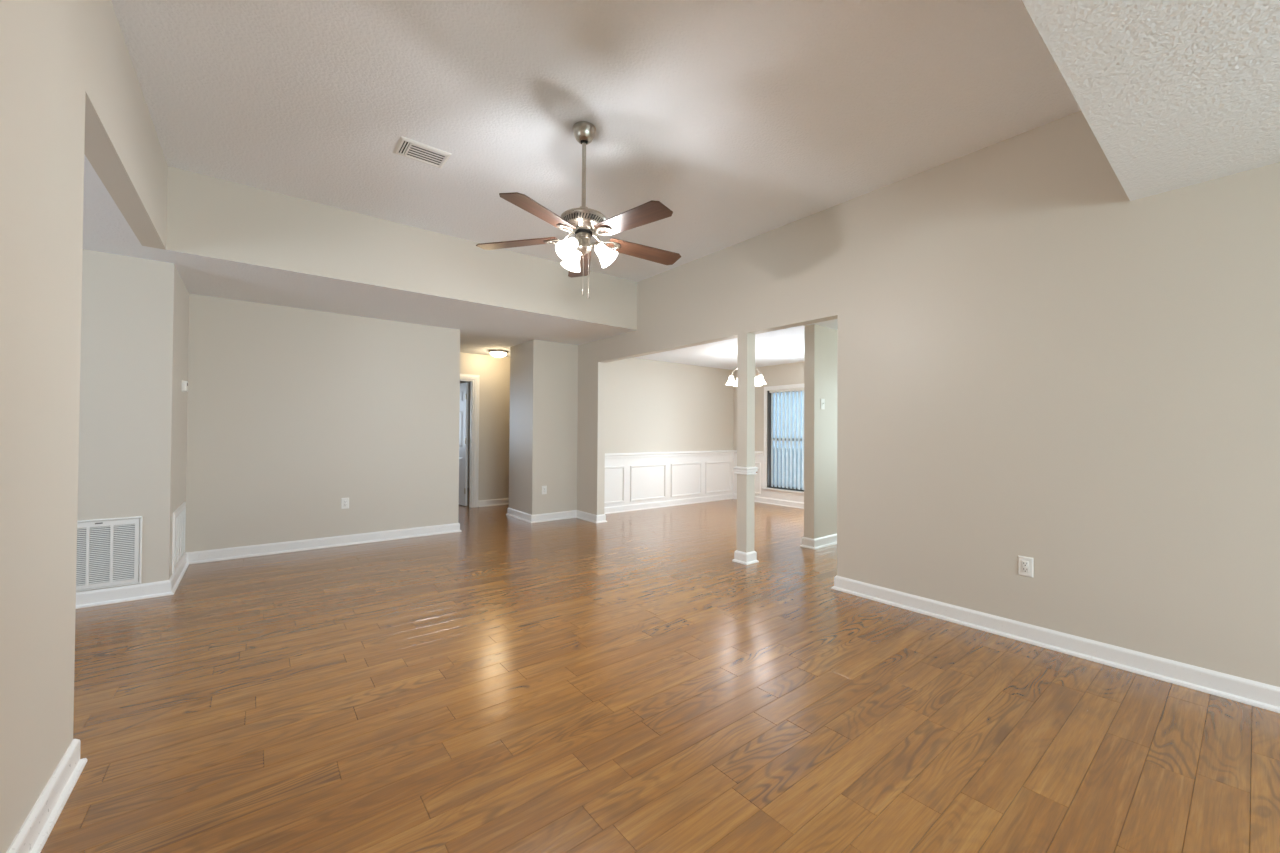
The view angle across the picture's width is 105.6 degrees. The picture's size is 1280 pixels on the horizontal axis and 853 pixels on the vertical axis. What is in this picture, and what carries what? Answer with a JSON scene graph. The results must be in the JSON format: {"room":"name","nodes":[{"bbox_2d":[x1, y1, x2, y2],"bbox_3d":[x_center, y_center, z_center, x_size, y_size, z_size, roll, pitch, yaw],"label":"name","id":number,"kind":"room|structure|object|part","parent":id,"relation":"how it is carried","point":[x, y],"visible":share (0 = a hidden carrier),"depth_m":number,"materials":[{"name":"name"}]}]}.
{"room":"empty living room","nodes":[
{"label":"empty living room","id":0,"kind":"room"},
{"bbox_2d":[0,0,167,852],"bbox_3d":[-1.118,-0.347,0.520,0.116,3.120,6.997,1,-1,-38],"label":"wall","id":1,"kind":"structure","parent":0,"point":[70,88],"depth_m":1.47,"materials":[{"name":"beige paint"}]},
{"bbox_2d":[6,739,86,852],"bbox_3d":[-0.525,1.157,-0.263,0.176,0.104,5.047,1,-1,-38],"label":"baseboard","id":2,"kind":"structure","parent":1,"relation":"attached to","point":[38,825],"depth_m":1.49,"materials":[{"name":"white paint"}]},
{"bbox_2d":[77,249,188,591],"bbox_3d":[-5.058,-0.003,3.031,3.203,2.435,1.134,1,-1,-38],"label":"wall","id":3,"kind":"structure","parent":0,"point":[132,461],"depth_m":3.46,"materials":[{"name":"beige paint"}]},
{"bbox_2d":[76,516,142,591],"bbox_3d":[-3.766,0.878,3.313,0.520,0.480,0.015,1,-1,-38],"label":"air vent","id":4,"kind":"object","parent":3,"relation":"in","point":[109,553],"visible":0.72,"depth_m":3.38,"materials":[{"name":"white metal"}]},
{"bbox_2d":[172,502,185,573],"bbox_3d":[-3.770,0.891,3.976,0.012,0.465,0.720,1,-1,-38],"label":"air vent","id":5,"kind":"object","parent":3,"relation":"in","point":[179,515],"visible":1,"depth_m":3.92,"materials":[{"name":"white metal"}]},
{"bbox_2d":[182,380,187,391],"bbox_3d":[-3.822,-0.338,4.082,0.031,0.096,0.124,1,-1,-38],"label":"thermostat","id":6,"kind":"object","parent":3,"relation":"attached to","point":[184,383],"visible":1,"depth_m":4.04,"materials":[{"name":"white plastic"}]},
{"bbox_2d":[185,294,459,552],"bbox_3d":[-3.166,0.033,5.167,2.413,2.435,0.120,1,-1,-38],"label":"wall","id":7,"kind":"structure","parent":0,"point":[292,413],"depth_m":4.96,"materials":[{"name":"beige paint"}]},
{"bbox_2d":[76,523,461,608],"bbox_3d":[-3.918,1.178,3.706,1.002,0.104,5.642,0,-1,34],"label":"baseboard","id":8,"kind":"structure","parent":7,"relation":"attached to","point":[84,599],"depth_m":4.55,"materials":[{"name":"white paint"}]},
{"bbox_2d":[341,498,348,508],"bbox_3d":[-3.110,0.810,5.125,0.072,0.115,0.009,1,-1,-38],"label":"power outlet","id":9,"kind":"object","parent":7,"relation":"attached to","point":[344,501],"visible":1,"depth_m":5.12,"materials":[{"name":"white plastic"}]},
{"bbox_2d":[166,166,636,329],"bbox_3d":[-1.669,-1.524,4.622,4.067,0.685,0.120,1,-1,-38],"label":"wall","id":10,"kind":"structure","parent":0,"point":[208,216],"depth_m":4.07,"materials":[{"name":"beige paint"}]},
{"bbox_2d":[460,381,469,487],"bbox_3d":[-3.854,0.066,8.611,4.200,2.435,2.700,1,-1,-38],"label":"door frame","id":11,"kind":"structure","parent":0,"point":[460,381],"depth_m":10.36,"materials":[{"name":"beige paint"}]},
{"bbox_2d":[460,352,509,499],"bbox_3d":[-2.785,0.062,7.658,4.300,2.435,0.120,1,-1,-38],"label":"wall","id":12,"kind":"structure","parent":0,"point":[494,372],"depth_m":7.89,"materials":[{"name":"beige paint"}]},
{"bbox_2d":[459,383,467,505],"bbox_3d":[-3.037,0.284,8.040,0.767,1.973,0.159,0,-1,45],"label":"door","id":13,"kind":"structure","parent":12,"relation":"in","point":[463,419],"depth_m":7.82,"materials":[{"name":"white paint"}]},
{"bbox_3d":[-2.933,0.764,7.928,0.210,0.565,0.033,0,-1,45],"label":"panel","id":14,"kind":"part","parent":13,"relation":"part of","materials":[{"name":"white paint"}]},
{"bbox_3d":[-2.928,0.037,7.936,0.210,0.630,0.033,0,-1,45],"label":"panel","id":15,"kind":"part","parent":13,"relation":"part of","materials":[{"name":"white paint"}]},
{"bbox_3d":[-2.924,-0.490,7.942,0.210,0.225,0.033,0,-1,45],"label":"panel","id":16,"kind":"part","parent":13,"relation":"part of","materials":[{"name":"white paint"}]},
{"bbox_2d":[460,374,479,507],"bbox_3d":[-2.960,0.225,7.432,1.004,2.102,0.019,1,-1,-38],"label":"trim","id":17,"kind":"structure","parent":12,"relation":"attached to","point":[476,378],"depth_m":7.70,"materials":[{"name":"white paint"}]},
{"bbox_2d":[478,498,508,506],"bbox_3d":[-1.852,1.241,8.291,1.822,0.104,0.030,1,-1,-38],"label":"baseboard","id":18,"kind":"structure","parent":12,"relation":"attached to","point":[504,501],"depth_m":7.88,"materials":[{"name":"white paint"}]},
{"bbox_2d":[509,340,577,514],"bbox_3d":[-1.390,0.064,6.970,0.687,2.435,0.759,1,-1,-38],"label":"wall","id":19,"kind":"structure","parent":0,"point":[543,374],"depth_m":6.68,"materials":[{"name":"beige paint"}]},
{"bbox_2d":[542,486,546,493],"bbox_3d":[-1.290,0.857,6.555,0.072,0.115,0.009,1,-1,-38],"label":"power outlet","id":20,"kind":"object","parent":19,"relation":"attached to","point":[544,488],"visible":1,"depth_m":6.55,"materials":[{"name":"white plastic"}]},
{"bbox_2d":[111,0,1080,281],"bbox_3d":[-0.333,-1.821,2.932,4.167,0.109,4.292,1,-1,-38],"label":"ceiling","id":21,"kind":"structure","parent":0,"point":[744,119],"depth_m":2.63,"materials":[{"name":"white paint"}]},
{"bbox_2d":[393,136,450,167],"bbox_3d":[-1.409,-1.766,3.146,0.300,0.011,0.220,1,-1,-38],"label":"ceiling vent","id":22,"kind":"object","parent":21,"relation":"in","point":[405,147],"visible":1,"depth_m":3.13,"materials":[{"name":"white metal"}]},
{"bbox_2d":[476,121,680,298],"bbox_3d":[-0.301,-1.261,2.862,1.255,1.010,1.245,1,-1,-38],"label":"ceiling fan","id":23,"kind":"object","parent":21,"relation":"hanging from","point":[584,222],"visible":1,"depth_m":2.82,"materials":[{"name":"brown wood"}]},
{"bbox_3d":[-0.732,-1.103,2.929,0.495,0.006,0.154,-2,9,8],"label":"blade","id":24,"kind":"part","parent":23,"relation":"part of","materials":[{"name":"brown wood"}]},
{"bbox_3d":[-0.513,-1.106,2.510,0.154,0.006,0.495,11,6,26],"label":"blade","id":25,"kind":"part","parent":23,"relation":"part of","materials":[{"name":"brown wood"}]},
{"bbox_3d":[-0.404,-1.012,2.748,0.137,0.139,0.124,1,-1,-38],"label":"lamp shade","id":26,"kind":"part","parent":23,"relation":"part of","materials":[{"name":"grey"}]},
{"bbox_3d":[-0.414,-1.009,2.980,0.128,0.139,0.138,1,-1,-38],"label":"lamp shade","id":27,"kind":"part","parent":23,"relation":"part of","materials":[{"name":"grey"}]},
{"bbox_3d":[-0.402,-1.097,3.267,0.154,0.006,0.495,-9,-1,-10],"label":"blade","id":28,"kind":"part","parent":23,"relation":"part of","materials":[{"name":"brown wood"}]},
{"bbox_3d":[-0.304,-0.911,2.870,0.004,0.250,0.004,1,-1,-38],"label":"pull chain","id":29,"kind":"part","parent":23,"relation":"part of","materials":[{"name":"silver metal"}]},
{"bbox_3d":[-0.263,-1.064,2.868,0.081,0.053,0.048,0,-1,2],"label":"lamp arm","id":30,"kind":"part","parent":23,"relation":"part of","materials":[{"name":"silver metal"}]},
{"bbox_3d":[-0.191,-1.009,2.862,0.133,0.139,0.129,1,-1,-38],"label":"lamp shade","id":31,"kind":"part","parent":23,"relation":"part of","materials":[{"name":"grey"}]},
{"bbox_3d":[-0.046,-1.103,2.590,0.495,0.006,0.154,3,-8,44],"label":"blade","id":32,"kind":"part","parent":23,"relation":"part of","materials":[{"name":"brown wood"}]},
{"bbox_3d":[0.022,-1.097,3.057,0.495,0.006,0.154,4,-12,-28],"label":"blade","id":33,"kind":"part","parent":23,"relation":"part of","materials":[{"name":"brown wood"}]},
{"bbox_2d":[41,488,1279,852],"bbox_3d":[-1.186,1.283,4.207,12.772,0.060,13.175,1,-1,-38],"label":"floor","id":34,"kind":"structure","parent":0,"point":[503,683],"depth_m":2.07,"materials":[{"name":"brown wood"}]},
{"bbox_2d":[732,333,758,564],"bbox_3d":[0.999,0.201,4.583,0.176,2.141,0.176,1,-1,-38],"label":"square column","id":35,"kind":"structure","parent":34,"relation":"on","point":[745,469],"depth_m":4.54,"materials":[{"name":"beige paint"}]},
{"bbox_3d":[0.992,1.219,4.572,0.176,0.104,0.176,1,-1,-38],"label":"trim","id":36,"kind":"part","parent":35,"relation":"part of","materials":[{"name":"white paint"}]},
{"bbox_2d":[605,358,733,452],"bbox_3d":[0.417,0.075,8.004,3.200,2.460,0.140,1,-1,-38],"label":"wall","id":37,"kind":"structure","parent":0,"point":[651,405],"depth_m":7.92,"materials":[{"name":"beige paint"}]},
{"bbox_2d":[604,466,624,503],"bbox_3d":[-0.514,0.871,7.157,0.709,0.548,0.015,1,-1,-38],"label":"trim","id":38,"kind":"structure","parent":37,"relation":"attached to","point":[623,467],"depth_m":7.35,"materials":[{"name":"white paint"}]},
{"bbox_2d":[630,464,665,501],"bbox_3d":[0.137,0.880,7.670,0.720,0.548,0.015,1,-1,-38],"label":"trim","id":39,"kind":"structure","parent":37,"relation":"attached to","point":[664,465],"depth_m":7.65,"materials":[{"name":"white paint"}]},
{"bbox_2d":[604,455,732,506],"bbox_3d":[0.458,0.897,7.937,3.200,0.815,0.008,1,-1,-38],"label":"wainscoting","id":40,"kind":"structure","parent":37,"relation":"attached to","point":[647,482],"depth_m":7.91,"materials":[{"name":"white paint"}]},
{"bbox_2d":[605,450,763,459],"bbox_3d":[0.670,0.457,7.670,3.192,0.092,0.678,1,-1,-38],"label":"trim","id":41,"kind":"structure","parent":37,"relation":"attached to","point":[608,456],"depth_m":7.95,"materials":[{"name":"white paint"}]},
{"bbox_2d":[671,462,701,496],"bbox_3d":[0.788,0.890,8.182,0.707,0.548,0.015,1,-1,-38],"label":"trim","id":42,"kind":"structure","parent":37,"relation":"attached to","point":[700,463],"depth_m":8.22,"materials":[{"name":"white paint"}]},
{"bbox_2d":[705,461,730,493],"bbox_3d":[1.401,0.899,8.665,0.656,0.548,0.015,1,-1,-38],"label":"trim","id":43,"kind":"structure","parent":37,"relation":"attached to","point":[706,463],"depth_m":8.63,"materials":[{"name":"white paint"}]},
{"bbox_2d":[83,0,1279,357],"bbox_3d":[-2.074,-1.246,3.466,8.400,0.100,13.000,1,-1,-38],"label":"ceiling","id":44,"kind":"structure","parent":0,"point":[1174,94],"depth_m":1.92,"materials":[{"name":"white paint"}]},
{"bbox_2d":[489,350,507,357],"bbox_3d":[-2.168,-1.099,7.438,0.284,0.108,0.284,1,-1,-38],"label":"flush ceiling light","id":45,"kind":"object","parent":44,"relation":"attached to","point":[495,353],"visible":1,"depth_m":7.35,"materials":[{"name":"white glass"}]},
{"bbox_2d":[634,319,837,369],"bbox_3d":[2.358,-1.119,5.561,3.200,0.100,6.210,1,-1,-38],"label":"ceiling","id":46,"kind":"structure","parent":0,"point":[783,346],"depth_m":6.92,"materials":[{"name":"white paint"}]},
{"bbox_2d":[726,368,765,386],"bbox_3d":[1.506,-0.813,6.820,0.548,0.494,0.563,1,-1,-38],"label":"chandelier","id":47,"kind":"object","parent":46,"relation":"hanging from","point":[759,381],"visible":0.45,"depth_m":6.76,"materials":[{"name":"white glass"}]},
{"bbox_3d":[1.280,-0.647,6.809,0.164,0.122,0.164,1,-1,-38],"label":"lamp shade","id":48,"kind":"part","parent":47,"relation":"part of","materials":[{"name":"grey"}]},
{"bbox_3d":[1.659,-0.645,6.686,0.164,0.122,0.164,1,-1,-38],"label":"lamp shade","id":49,"kind":"part","parent":47,"relation":"part of","materials":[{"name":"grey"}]},
{"bbox_2d":[733,362,803,502],"bbox_3d":[3.661,0.081,6.574,0.173,2.460,6.400,1,-1,-38],"label":"wall","id":50,"kind":"structure","parent":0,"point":[790,373],"depth_m":8.42,"materials":[{"name":"beige paint"}]},
{"bbox_2d":[762,384,803,495],"bbox_3d":[2.538,0.215,7.962,0.173,1.803,1.186,1,-1,-38],"label":"window","id":51,"kind":"structure","parent":50,"relation":"attached to","point":[767,396],"depth_m":8.35,"materials":[{"name":"white paint"}]},
{"bbox_3d":[2.521,1.081,7.944,0.145,0.070,1.186,1,-1,-38],"label":"sill","id":52,"kind":"part","parent":51,"relation":"part of","materials":[{"name":"white paint"}]},
{"bbox_2d":[769,388,803,489],"bbox_3d":[2.541,0.206,7.965,0.044,1.644,0.992,1,-1,-38],"label":"vertical blind","id":53,"kind":"object","parent":50,"relation":"attached to","point":[787,391],"visible":0.66,"depth_m":8.10,"materials":[{"name":"white plastic"}]},
{"bbox_2d":[804,324,837,538],"bbox_3d":[2.690,0.116,5.860,2.280,2.360,0.120,1,-1,-38],"label":"wall","id":54,"kind":"structure","parent":0,"point":[820,342],"depth_m":5.20,"materials":[{"name":"beige paint"}]},
{"bbox_2d":[821,399,824,408],"bbox_3d":[1.962,-0.241,5.200,0.072,0.115,0.020,1,-1,-38],"label":"light switch","id":55,"kind":"object","parent":54,"relation":"attached to","point":[822,400],"visible":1,"depth_m":5.20,"materials":[{"name":"white plastic"}]},
{"bbox_2d":[577,111,1279,686],"bbox_3d":[1.734,-0.294,3.659,0.116,3.120,8.400,1,-1,-38],"label":"wall","id":56,"kind":"structure","parent":0,"point":[1065,372],"depth_m":2.80,"materials":[{"name":"beige paint"}]},
{"bbox_2d":[506,493,836,549],"bbox_3d":[0.845,1.242,6.765,4.033,0.104,3.895,1,-1,-38],"label":"baseboard","id":57,"kind":"structure","parent":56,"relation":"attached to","point":[650,505],"depth_m":6.99,"materials":[{"name":"white paint"}]},
{"bbox_2d":[1018,555,1032,577],"bbox_3d":[2.268,0.824,2.858,0.009,0.115,0.072,1,-1,-38],"label":"power outlet","id":58,"kind":"object","parent":56,"relation":"attached to","point":[1025,564],"visible":1,"depth_m":2.85,"materials":[{"name":"white plastic"}]},
{"bbox_2d":[1022,560,1028,572],"bbox_3d":[2.266,0.824,2.857,0.003,0.067,0.033,1,-1,-38],"label":"receptacle","id":59,"kind":"object","parent":58,"relation":"attached to","point":[1025,563],"depth_m":2.85,"materials":[{"name":"white plastic"}]},
{"bbox_2d":[831,575,1279,712],"bbox_3d":[2.943,1.205,2.095,0.176,0.104,4.461,1,-1,-38],"label":"baseboard","id":60,"kind":"structure","parent":56,"relation":"attached to","point":[1246,691],"depth_m":2.63,"materials":[{"name":"white paint"}]},
{"bbox_2d":[1021,0,1128,198],"bbox_3d":[0.999,-1.543,1.235,4.067,0.685,0.120,1,-1,-38],"label":"wall","id":61,"kind":"structure","parent":0,"point":[1021,0],"depth_m":1.70,"materials":[{"name":"beige paint"}]},
{"label":"outside","id":62,"kind":"structure","parent":0,"visible":0},
{"bbox_2d":[773,448,801,487],"bbox_3d":[6.898,1.879,29.256,32.920,0.100,42.550,1,-1,-38],"label":"ground","id":63,"kind":"structure","parent":62,"point":[773,448],"depth_m":20.52,"materials":[{"name":"grey"}]}
]}

